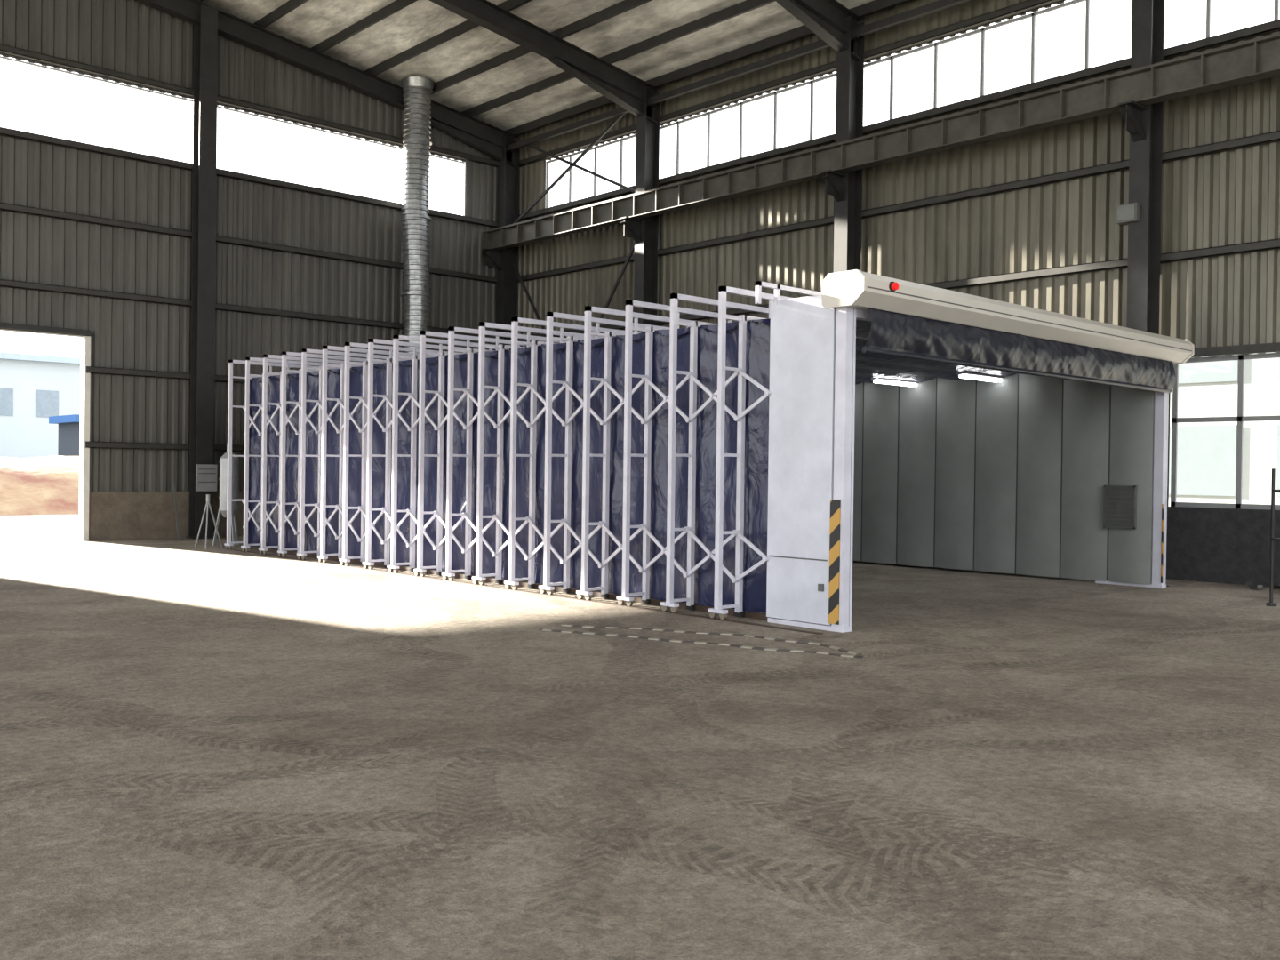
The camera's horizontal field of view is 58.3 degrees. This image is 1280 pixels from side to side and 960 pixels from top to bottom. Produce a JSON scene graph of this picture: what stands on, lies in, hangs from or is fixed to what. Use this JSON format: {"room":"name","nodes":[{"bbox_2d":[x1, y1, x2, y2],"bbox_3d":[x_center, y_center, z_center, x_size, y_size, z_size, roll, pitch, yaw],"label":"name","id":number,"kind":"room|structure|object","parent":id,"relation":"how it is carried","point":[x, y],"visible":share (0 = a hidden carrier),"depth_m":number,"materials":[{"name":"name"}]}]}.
{"room":"industrial workshop","nodes":[
{"label":"industrial workshop","id":0,"kind":"room"},
{"bbox_2d":[0,0,503,540],"bbox_3d":[-14.619,-5.545,23.107,29.800,13.735,0.350,0,1,-43],"label":"wall","id":1,"kind":"structure","parent":0,"point":[98,239],"depth_m":26.63,"materials":[{"name":"metal"}]},
{"bbox_2d":[0,322,94,541],"bbox_3d":[-14.174,-0.994,23.588,5.450,4.640,0.360,0,1,-43],"label":"door frame","id":2,"kind":"structure","parent":1,"relation":"in","point":[85,335],"depth_m":25.27,"materials":[{"name":"metal"}]},
{"bbox_2d":[0,56,464,215],"bbox_3d":[-11.203,-8.141,26.280,17.100,1.530,0.050,0,1,-43],"label":"window","id":3,"kind":"structure","parent":1,"relation":"in","point":[1,57],"depth_m":27.74,"materials":[{"name":"black metal"}]},
{"bbox_2d":[202,0,873,130],"bbox_3d":[-2.348,-11.000,9.994,30.000,2.532,36.200,0,1,-43],"label":"ceiling","id":4,"kind":"structure","parent":0,"point":[311,23],"depth_m":27.14,"materials":[{"name":"grey metal"}]},
{"bbox_2d":[197,0,910,135],"bbox_3d":[-2.119,-10.827,10.039,28.570,2.485,35.950,0,1,-43],"label":"roof","id":5,"kind":"structure","parent":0,"point":[748,5],"depth_m":26.84,"materials":[{"name":"grey metal"}]},
{"bbox_2d":[505,0,969,151],"bbox_3d":[8.303,-9.115,19.451,0.100,0.150,35.600,0,1,-43],"label":"beam","id":6,"kind":"structure","parent":5,"relation":"attached to","point":[940,4],"depth_m":25.71,"materials":[{"name":"metal"}]},
{"bbox_2d":[0,536,1279,959],"bbox_3d":[-2.483,1.688,10.126,30.100,0.200,36.200,0,1,-43],"label":"floor","id":7,"kind":"structure","parent":0,"point":[215,752],"depth_m":6.55,"materials":[{"name":"concrete"}]},
{"bbox_2d":[172,481,182,540],"bbox_3d":[-10.519,0.707,26.042,0.097,1.317,0.730,0,1,-36],"label":"rod","id":8,"kind":"object","parent":7,"relation":"on","point":[173,483],"visible":1,"depth_m":26.05,"materials":[{"name":"brown metal"}]},
{"bbox_2d":[185,4,217,538],"bbox_3d":[-10.143,-4.784,26.686,0.500,12.280,0.480,0,1,-43],"label":"steel column","id":9,"kind":"structure","parent":7,"relation":"on","point":[205,35],"depth_m":26.59,"materials":[{"name":"grey metal"}]},
{"bbox_2d":[195,464,217,491],"bbox_3d":[-10.016,-0.051,26.545,0.480,0.620,0.060,0,1,-43],"label":"notice board","id":10,"kind":"object","parent":9,"relation":"attached to","point":[205,474],"visible":1,"depth_m":26.52,"materials":[{"name":"metal"}]},
{"bbox_2d":[194,494,222,548],"bbox_3d":[-8.846,0.849,23.696,0.480,1.104,0.554,0,1,-43],"label":"tripod stand","id":11,"kind":"object","parent":7,"relation":"on","point":[207,504],"visible":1,"depth_m":23.67,"materials":[{"name":"grey metal"}]},
{"bbox_2d":[212,444,239,545],"bbox_3d":[-8.711,0.321,24.410,0.560,2.154,0.520,0,1,-43],"label":"tank","id":12,"kind":"object","parent":7,"relation":"on","point":[223,460],"visible":0.72,"depth_m":24.32,"materials":[{"name":"white metal"}]},
{"bbox_2d":[481,136,519,345],"bbox_3d":[-3.982,-4.156,32.506,1.106,11.100,0.400,0,1,-43],"label":"steel column","id":13,"kind":"structure","parent":7,"relation":"on","point":[502,260],"depth_m":32.62,"materials":[{"name":"grey metal"}]},
{"bbox_2d":[135,0,518,167],"bbox_3d":[-14.349,-10.590,22.812,29.411,3.208,0.280,0,1,-43],"label":"rafter","id":14,"kind":"object","parent":13,"relation":"on","point":[484,137],"depth_m":28.96,"materials":[{"name":"grey metal"}]},
{"bbox_2d":[483,32,1279,250],"bbox_3d":[7.872,-6.500,19.310,0.300,0.589,35.900,0,1,-43],"label":"beam","id":15,"kind":"structure","parent":13,"relation":"on","point":[1256,59],"depth_m":21.69,"materials":[{"name":"metal"}]},
{"bbox_2d":[619,87,660,332],"bbox_3d":[-0.050,-4.070,28.243,1.106,11.100,0.400,0,1,-43],"label":"steel column","id":16,"kind":"structure","parent":7,"relation":"on","point":[644,232],"depth_m":28.37,"materials":[{"name":"grey metal"}]},
{"bbox_2d":[428,0,659,124],"bbox_3d":[-10.416,-10.503,18.549,29.411,3.208,0.280,0,1,-43],"label":"rafter","id":17,"kind":"object","parent":16,"relation":"on","point":[620,86],"depth_m":26.48,"materials":[{"name":"grey metal"}]},
{"bbox_2d":[512,113,635,336],"bbox_3d":[-1.855,-4.267,30.500,0.100,10.652,5.328,0,1,-43],"label":"wind bracing","id":18,"kind":"object","parent":16,"relation":"attached to","point":[572,164],"visible":0.29,"depth_m":30.25,"materials":[{"name":"metal"}]},
{"bbox_2d":[538,628,863,657],"bbox_3d":[0.502,1.612,11.426,3.498,0.011,0.132,1,0,27],"label":"barrier tape","id":19,"kind":"object","parent":7,"relation":"on","point":[546,629],"visible":1,"depth_m":11.37,"materials":[{"name":"white plastic"}]},
{"bbox_2d":[224,269,1194,634],"bbox_3d":[0.110,-0.382,20.529,8.780,3.849,15.615,0,1,-43],"label":"booth","id":20,"kind":"object","parent":7,"relation":"on","point":[746,465],"visible":1,"depth_m":16.84,"materials":[{"name":"blue plastic"}]},
{"bbox_2d":[400,76,434,353],"bbox_3d":[-4.946,-4.487,29.059,1.400,11.789,3.650,0,1,-43],"label":"duct","id":21,"kind":"object","parent":20,"relation":"on","point":[417,142],"visible":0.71,"depth_m":29.76,"materials":[{"name":"silver metal"}]},
{"bbox_2d":[888,281,898,291],"bbox_3d":[2.725,-2.079,12.338,0.110,0.110,0.080,0,1,-43],"label":"lamp","id":22,"kind":"object","parent":20,"relation":"attached to","point":[893,286],"depth_m":12.31,"materials":[{"name":"red plastic"}]},
{"bbox_2d":[861,307,1175,392],"bbox_3d":[5.304,-1.607,14.981,7.800,0.515,0.136,0,1,-43],"label":"curtain","id":23,"kind":"object","parent":20,"relation":"hanging from","point":[916,333],"depth_m":14.30,"materials":[{"name":"black fabric"}]},
{"bbox_2d":[561,624,861,655],"bbox_3d":[0.737,1.612,11.883,3.428,0.011,0.566,1,1,31],"label":"barrier tape","id":24,"kind":"object","parent":7,"relation":"on","point":[566,625],"visible":1,"depth_m":12.01,"materials":[{"name":"white plastic"}]},
{"bbox_2d":[819,16,864,272],"bbox_3d":[4.120,-3.978,23.724,1.106,11.100,0.400,0,1,-43],"label":"steel column","id":25,"kind":"structure","parent":7,"relation":"on","point":[846,188],"depth_m":23.82,"materials":[{"name":"grey metal"}]},
{"bbox_2d":[774,0,863,61],"bbox_3d":[-6.246,-10.412,14.030,29.411,3.208,0.280,0,1,-43],"label":"rafter","id":26,"kind":"object","parent":25,"relation":"on","point":[825,19],"depth_m":23.27,"materials":[{"name":"grey metal"}]},
{"bbox_2d":[1118,0,1164,334],"bbox_3d":[8.310,-3.887,19.182,1.106,11.100,0.400,0,1,-43],"label":"steel column","id":27,"kind":"structure","parent":7,"relation":"on","point":[1144,124],"depth_m":19.23,"materials":[{"name":"grey metal"}]},
{"bbox_2d":[1115,202,1139,225],"bbox_3d":[8.266,-4.469,19.341,0.380,0.300,0.350,0,1,-43],"label":"floodlight","id":28,"kind":"object","parent":27,"relation":"attached to","point":[1127,213],"visible":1,"depth_m":19.20,"materials":[{"name":"grey metal"}]},
{"bbox_2d":[1246,581,1279,589],"bbox_3d":[9.801,1.633,17.399,1.125,0.120,0.814,1,1,29],"label":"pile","id":29,"kind":"object","parent":7,"relation":"on","point":[1249,583],"visible":0.94,"depth_m":17.60,"materials":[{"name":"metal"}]},
{"bbox_2d":[1265,468,1279,606],"bbox_3d":[8.852,0.778,15.027,0.826,1.850,0.967,1,0,2],"label":"stand","id":30,"kind":"object","parent":7,"relation":"on","point":[1273,480],"visible":1,"depth_m":15.45,"materials":[{"name":"metal"}]},
{"bbox_2d":[516,0,1279,586],"bbox_3d":[8.485,-4.041,19.993,0.350,11.400,36.000,0,1,-43],"label":"wall","id":31,"kind":"structure","parent":0,"point":[1028,219],"depth_m":21.58,"materials":[{"name":"metal"}]},
{"bbox_2d":[545,0,1279,207],"bbox_3d":[9.087,-7.964,19.449,0.050,1.370,34.500,0,1,-43],"label":"window","id":32,"kind":"structure","parent":31,"relation":"in","point":[1033,15],"depth_m":23.82,"materials":[{"name":"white glass"}]},
{"bbox_2d":[1170,352,1279,510],"bbox_3d":[10.855,-0.759,17.483,0.050,2.500,5.400,0,1,-43],"label":"window","id":33,"kind":"structure","parent":31,"relation":"in","point":[1240,419],"depth_m":18.75,"materials":[{"name":"grey metal"}]},
{"label":"outside","id":34,"kind":"structure","parent":0,"visible":0},
{"bbox_2d":[0,514,79,542],"bbox_3d":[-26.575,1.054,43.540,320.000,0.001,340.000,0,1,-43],"label":"ground","id":35,"kind":"structure","parent":34,"point":[34,527],"depth_m":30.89,"materials":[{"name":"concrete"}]},
{"bbox_2d":[0,455,79,515],"bbox_3d":[-36.667,-0.111,39.738,80.000,2.117,24.776,0,1,-43],"label":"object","id":36,"kind":"structure","parent":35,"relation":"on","point":[48,484],"depth_m":40.90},
{"bbox_2d":[0,352,79,458],"bbox_3d":[-60.985,-4.086,66.119,62.000,8.900,13.000,0,1,-43],"label":"distant factory","id":37,"kind":"structure","parent":35,"relation":"on","point":[34,388],"depth_m":76.79,"materials":[{"name":"white concrete"}]},
{"bbox_2d":[48,414,79,455],"bbox_3d":[-30.625,-1.432,66.968,5.800,4.400,4.800,0,1,-43],"label":"shed","id":38,"kind":"object","parent":35,"relation":"on","point":[68,442],"visible":0.11,"depth_m":65.15,"materials":[{"name":"metal"}]}
]}

